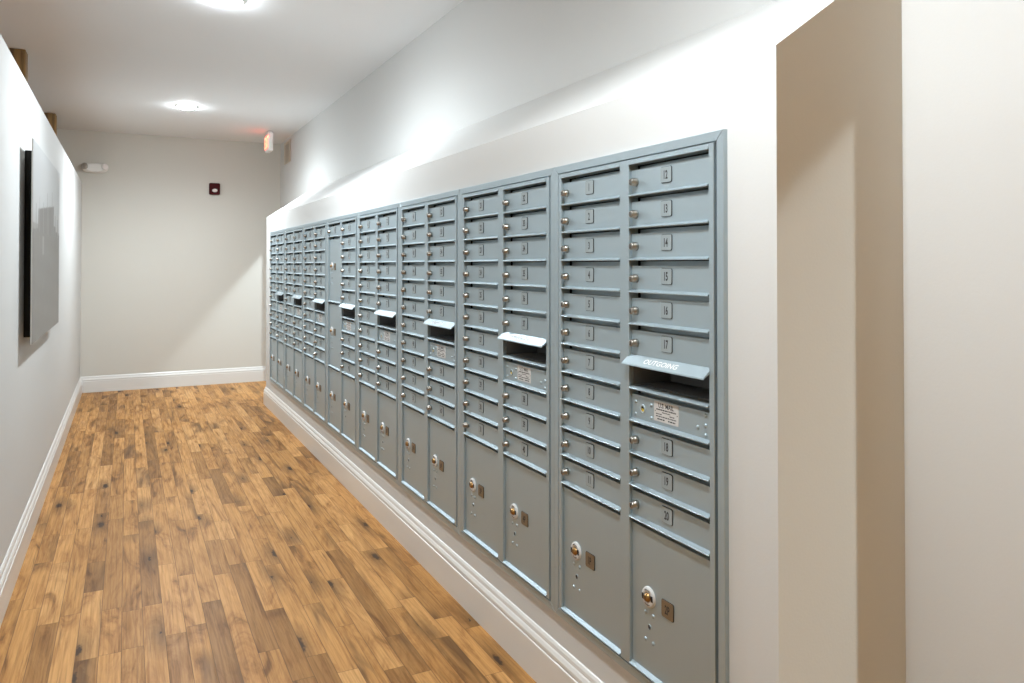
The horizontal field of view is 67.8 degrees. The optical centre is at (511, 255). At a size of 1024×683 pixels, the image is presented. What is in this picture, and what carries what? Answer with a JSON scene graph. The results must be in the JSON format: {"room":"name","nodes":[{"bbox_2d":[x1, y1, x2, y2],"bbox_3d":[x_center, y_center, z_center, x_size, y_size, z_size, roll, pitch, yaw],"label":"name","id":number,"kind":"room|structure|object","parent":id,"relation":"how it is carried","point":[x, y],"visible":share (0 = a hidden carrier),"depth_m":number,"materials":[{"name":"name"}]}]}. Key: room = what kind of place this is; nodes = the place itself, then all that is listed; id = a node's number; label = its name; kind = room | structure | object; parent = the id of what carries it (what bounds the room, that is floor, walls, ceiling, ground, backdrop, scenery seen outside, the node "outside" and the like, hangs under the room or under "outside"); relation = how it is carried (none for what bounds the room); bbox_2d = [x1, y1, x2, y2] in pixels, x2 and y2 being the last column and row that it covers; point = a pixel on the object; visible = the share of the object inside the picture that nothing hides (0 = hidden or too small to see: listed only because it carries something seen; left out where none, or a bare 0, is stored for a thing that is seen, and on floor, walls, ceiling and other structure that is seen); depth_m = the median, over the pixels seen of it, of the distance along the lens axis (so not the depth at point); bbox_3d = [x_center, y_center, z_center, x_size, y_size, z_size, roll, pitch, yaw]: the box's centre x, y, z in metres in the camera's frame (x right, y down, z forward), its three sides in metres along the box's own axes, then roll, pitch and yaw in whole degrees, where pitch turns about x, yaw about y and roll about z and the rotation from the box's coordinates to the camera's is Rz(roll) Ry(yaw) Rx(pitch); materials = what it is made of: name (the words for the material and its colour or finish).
{"room":"apartment mail room","nodes":[
{"label":"apartment mail room","id":0,"kind":"room"},
{"bbox_2d":[0,34,81,566],"bbox_3d":[-2.844,0.301,4.483,0.130,2.312,8.573,0,-1,-27],"label":"wall","id":1,"kind":"structure","parent":0,"point":[39,380],"depth_m":3.71,"materials":[{"name":"paint"}]},
{"bbox_2d":[0,377,81,626],"bbox_3d":[-2.776,1.369,4.503,0.021,0.176,8.573,0,-1,-27],"label":"baseboard","id":2,"kind":"structure","parent":1,"relation":"attached to","point":[10,568],"depth_m":3.94,"materials":[{"name":"paint"}]},
{"bbox_2d":[24,138,59,344],"bbox_3d":[-2.633,-0.056,4.273,0.051,0.971,1.570,0,-1,-27],"label":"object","id":3,"kind":"object","parent":1,"relation":"attached to","point":[42,179],"visible":1,"depth_m":3.92,"materials":[{"name":"black"}]},
{"bbox_2d":[57,129,280,376],"bbox_3d":[-4.272,0.073,8.679,8.600,2.873,0.200,0,-1,-27],"label":"wall","id":4,"kind":"structure","parent":0,"point":[173,271],"depth_m":8.75,"materials":[{"name":"beige paint"}]},
{"bbox_2d":[81,162,108,172],"bbox_3d":[-4.581,-0.961,8.367,0.268,0.104,0.101,0,-1,-27],"label":"emergency light","id":5,"kind":"object","parent":4,"relation":"attached to","point":[87,167],"visible":1,"depth_m":8.36,"materials":[{"name":"white plastic"}]},
{"bbox_2d":[81,366,265,392],"bbox_3d":[-3.769,1.423,8.792,2.116,0.176,0.021,0,-1,-27],"label":"baseboard","id":6,"kind":"structure","parent":4,"relation":"attached to","point":[103,383],"depth_m":8.72,"materials":[{"name":"paint"}]},
{"bbox_2d":[209,183,219,194],"bbox_3d":[-3.489,-0.778,8.940,0.120,0.136,0.059,0,-1,-27],"label":"fire alarm strobe","id":7,"kind":"object","parent":4,"relation":"attached to","point":[214,188],"visible":1,"depth_m":8.93,"materials":[{"name":"red plastic"}]},
{"bbox_2d":[0,0,463,143],"bbox_3d":[-0.649,-1.529,1.525,8.600,0.150,16.273,0,-1,-27],"label":"ceiling","id":8,"kind":"structure","parent":0,"point":[253,68],"depth_m":5.39,"materials":[{"name":"paint"}]},
{"bbox_2d":[175,104,197,109],"bbox_3d":[-3.026,-1.369,7.083,0.192,0.029,0.192,0,-1,-27],"label":"recessed light","id":9,"kind":"object","parent":8,"relation":"in","point":[182,106],"visible":1,"depth_m":7.04,"materials":[{"name":"white plastic"}]},
{"bbox_2d":[210,0,244,5],"bbox_3d":[-1.583,-1.405,4.227,0.192,0.029,0.192,0,-1,-27],"label":"recessed light","id":10,"kind":"object","parent":8,"relation":"in","point":[221,2],"visible":1,"depth_m":4.22,"materials":[{"name":"white plastic"}]},
{"bbox_2d":[265,131,272,152],"bbox_3d":[-2.686,-1.254,8.424,0.055,0.225,0.261,0,-1,-27],"label":"exit sign","id":11,"kind":"object","parent":8,"relation":"hanging from","point":[269,134],"visible":1,"depth_m":8.33,"materials":[{"name":"white plastic"}]},
{"bbox_2d":[0,381,535,682],"bbox_3d":[-0.683,1.421,1.636,8.673,0.001,18.346,0,-1,-27],"label":"floor","id":12,"kind":"structure","parent":0,"point":[183,534],"depth_m":3.46,"materials":[{"name":"brown wood"}]},
{"bbox_2d":[8,48,27,82],"bbox_3d":[-3.413,0.030,5.222,0.130,2.873,0.130,0,-1,-27],"label":"timber post","id":13,"kind":"object","parent":12,"relation":"on","point":[20,56],"visible":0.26,"depth_m":5.20,"materials":[{"name":"brown wood"}]},
{"bbox_2d":[44,113,56,135],"bbox_3d":[-4.525,0.058,7.422,0.130,2.873,0.130,0,-1,-27],"label":"timber post","id":14,"kind":"object","parent":12,"relation":"on","point":[51,117],"visible":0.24,"depth_m":7.40,"materials":[{"name":"brown wood"}]},
{"bbox_2d":[266,0,905,682],"bbox_3d":[-0.766,0.380,4.749,0.412,2.161,6.755,0,-1,-27],"label":"wall","id":15,"kind":"structure","parent":0,"point":[806,94],"depth_m":1.75,"materials":[{"name":"paint"}]},
{"bbox_2d":[269,229,284,391],"bbox_3d":[-2.027,0.494,7.134,0.382,1.442,0.789,0,-1,-27],"label":"mailbox","id":16,"kind":"object","parent":15,"relation":"attached to","point":[277,238],"visible":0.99,"depth_m":7.04,"materials":[{"name":"grey metal"}]},
{"bbox_2d":[284,225,303,406],"bbox_3d":[-1.671,0.485,6.429,0.382,1.442,0.789,0,-1,-27],"label":"mailbox","id":17,"kind":"object","parent":15,"relation":"attached to","point":[294,238],"visible":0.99,"depth_m":6.33,"materials":[{"name":"grey painted metal"}]},
{"bbox_2d":[291,295,301,298],"bbox_3d":[-1.737,0.339,6.195,0.052,0.026,0.334,0,-1,-27],"label":"hood","id":18,"kind":"object","parent":17,"relation":"attached to","point":[294,296],"depth_m":6.19,"materials":[{"name":"white metal"}]},
{"bbox_2d":[303,219,326,425],"bbox_3d":[-1.315,0.476,5.724,0.382,1.442,0.789,0,-1,-27],"label":"mailbox","id":19,"kind":"object","parent":15,"relation":"attached to","point":[315,233],"visible":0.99,"depth_m":5.64,"materials":[{"name":"grey painted metal"}]},
{"bbox_2d":[312,298,324,303],"bbox_3d":[-1.381,0.330,5.490,0.052,0.026,0.334,0,-1,-27],"label":"hood","id":20,"kind":"object","parent":19,"relation":"attached to","point":[316,300],"depth_m":5.50,"materials":[{"name":"white metal"}]},
{"bbox_2d":[326,212,357,450],"bbox_3d":[-0.959,0.467,5.019,0.382,1.442,0.789,0,-1,-27],"label":"mailbox","id":21,"kind":"object","parent":15,"relation":"attached to","point":[342,231],"visible":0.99,"depth_m":4.92,"materials":[{"name":"grey metal"}]},
{"bbox_2d":[338,303,354,309],"bbox_3d":[-1.025,0.321,4.785,0.052,0.026,0.334,0,-1,-27],"label":"hood","id":22,"kind":"object","parent":21,"relation":"attached to","point":[343,306],"depth_m":4.80,"materials":[{"name":"white metal"}]},
{"bbox_2d":[357,203,399,484],"bbox_3d":[-0.603,0.458,4.313,0.382,1.442,0.789,0,-1,-27],"label":"mailbox","id":23,"kind":"object","parent":15,"relation":"attached to","point":[378,228],"visible":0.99,"depth_m":4.21,"materials":[{"name":"grey painted metal"}]},
{"bbox_2d":[374,309,395,317],"bbox_3d":[-0.668,0.312,4.080,0.052,0.026,0.334,0,-1,-27],"label":"hood","id":24,"kind":"object","parent":23,"relation":"attached to","point":[380,313],"depth_m":4.08,"materials":[{"name":"white metal"}]},
{"bbox_2d":[399,189,459,534],"bbox_3d":[-0.246,0.449,3.608,0.382,1.442,0.789,0,-1,-27],"label":"mailbox","id":25,"kind":"object","parent":15,"relation":"attached to","point":[429,243],"visible":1,"depth_m":3.50,"materials":[{"name":"grey painted metal"}]},
{"bbox_2d":[423,318,454,328],"bbox_3d":[-0.312,0.303,3.374,0.052,0.026,0.334,0,-1,-27],"label":"hood","id":26,"kind":"object","parent":25,"relation":"attached to","point":[430,323],"depth_m":3.37,"materials":[{"name":"white metal"}]},
{"bbox_2d":[263,387,603,682],"bbox_3d":[-0.710,1.370,4.603,0.433,0.176,7.087,0,-1,-27],"label":"baseboard","id":27,"kind":"structure","parent":15,"relation":"attached to","point":[540,655],"depth_m":3.20,"materials":[{"name":"paint"}]},
{"bbox_2d":[460,168,554,611],"bbox_3d":[0.110,0.441,2.903,0.382,1.442,0.789,0,-1,-27],"label":"mailbox","id":28,"kind":"object","parent":15,"relation":"attached to","point":[507,406],"visible":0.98,"depth_m":2.79,"materials":[{"name":"grey painted metal"}]},
{"bbox_2d":[497,332,545,347],"bbox_3d":[0.044,0.294,2.669,0.052,0.026,0.334,0,-1,-27],"label":"hood","id":29,"kind":"object","parent":28,"relation":"attached to","point":[537,339],"depth_m":2.65,"materials":[{"name":"white metal"}]},
{"bbox_2d":[554,129,728,682],"bbox_3d":[0.466,0.431,2.198,0.382,1.442,0.789,0,-1,-27],"label":"mailbox","id":30,"kind":"object","parent":15,"relation":"attached to","point":[641,234],"visible":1,"depth_m":2.06,"materials":[{"name":"gray painted metal"}]},
{"bbox_2d":[621,354,709,379],"bbox_3d":[0.400,0.285,1.964,0.052,0.026,0.334,0,-1,-27],"label":"hood","id":31,"kind":"object","parent":30,"relation":"attached to","point":[667,363],"depth_m":1.94,"materials":[{"name":"grey metal"}]},
{"bbox_2d":[280,0,1023,682],"bbox_3d":[0.892,-0.009,2.172,0.220,2.873,16.073,0,-1,-27],"label":"wall","id":32,"kind":"structure","parent":0,"point":[963,60],"depth_m":1.76,"materials":[{"name":"paint"}]},
{"bbox_2d":[284,139,290,164],"bbox_3d":[-2.621,-1.200,8.887,0.010,0.255,0.360,0,-1,-27],"label":"air vent","id":33,"kind":"object","parent":32,"relation":"in","point":[287,146],"visible":1,"depth_m":8.89,"materials":[{"name":"beige metal"}]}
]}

